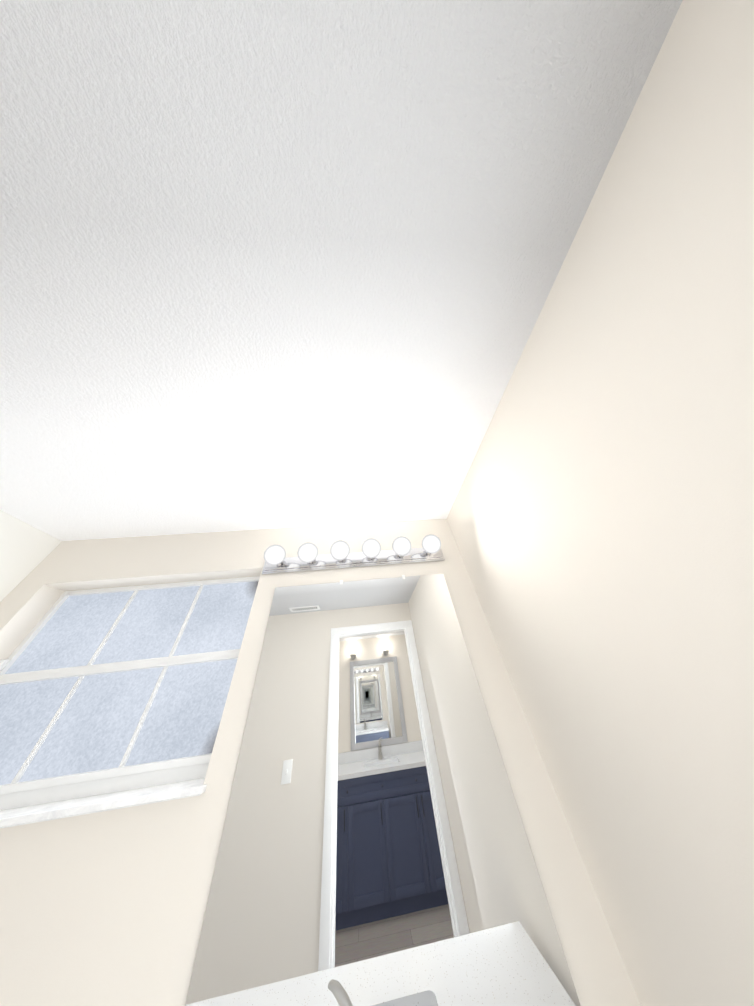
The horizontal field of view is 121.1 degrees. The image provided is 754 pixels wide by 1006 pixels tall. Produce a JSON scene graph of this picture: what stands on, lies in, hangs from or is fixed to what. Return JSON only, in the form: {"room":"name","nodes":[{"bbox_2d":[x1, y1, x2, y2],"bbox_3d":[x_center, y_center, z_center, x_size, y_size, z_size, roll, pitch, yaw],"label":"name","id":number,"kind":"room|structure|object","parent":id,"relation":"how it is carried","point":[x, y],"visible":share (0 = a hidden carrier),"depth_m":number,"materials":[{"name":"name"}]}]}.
{"room":"bathroom","nodes":[
{"label":"bathroom","id":0,"kind":"room"},
{"bbox_2d":[0,510,61,601],"bbox_3d":[-1.556,0.778,0.024,0.120,2.303,0.830,-3,-42,-5],"label":"wall","id":1,"kind":"structure","parent":0,"point":[26,549],"depth_m":0.96,"materials":[{"name":"white paint"}]},
{"bbox_2d":[0,519,635,1005],"bbox_3d":[-0.945,1.210,0.359,3.245,2.623,0.200,-3,-42,-5],"label":"wall","id":2,"kind":"structure","parent":0,"point":[105,908],"depth_m":0.55,"materials":[{"name":"beige paint"}]},
{"bbox_2d":[0,778,206,828],"bbox_3d":[-0.964,0.862,0.589,0.962,0.018,0.118,-3,-42,-5],"label":"window sill","id":3,"kind":"structure","parent":2,"relation":"attached to","point":[88,805],"depth_m":0.58,"materials":[{"name":"wood"}]},
{"bbox_2d":[0,576,259,810],"bbox_3d":[-1.000,0.649,0.854,0.938,0.657,0.066,-3,-42,-5],"label":"window","id":4,"kind":"structure","parent":2,"relation":"in","point":[109,690],"depth_m":0.81,"materials":[{"name":"white"}]},
{"bbox_2d":[262,534,444,574],"bbox_3d":[-0.101,0.240,1.030,0.905,0.092,0.156,-3,-42,-5],"label":"light","id":5,"kind":"object","parent":2,"relation":"attached to","point":[308,558],"visible":1,"depth_m":1.02,"materials":[{"name":"white glass"}]},
{"bbox_2d":[185,574,580,1005],"bbox_3d":[-0.022,0.719,0.703,0.798,0.959,0.009,-3,-42,-5],"label":"mirror","id":6,"kind":"object","parent":2,"relation":"attached to","point":[374,849],"visible":1,"depth_m":0.56,"materials":[{"name":"beige mirror"}]},
{"bbox_2d":[0,0,681,540],"bbox_3d":[-0.695,-1.026,-0.055,3.885,0.100,3.820,-3,-42,-5],"label":"ceiling","id":7,"kind":"structure","parent":0,"point":[270,264],"depth_m":0.46,"materials":[{"name":"white paint"}]},
{"bbox_2d":[444,0,753,1005],"bbox_3d":[0.627,0.402,-0.068,0.120,2.303,1.590,-3,-42,-5],"label":"wall","id":8,"kind":"structure","parent":0,"point":[594,532],"depth_m":0.39,"materials":[{"name":"beige paint"}]}
]}

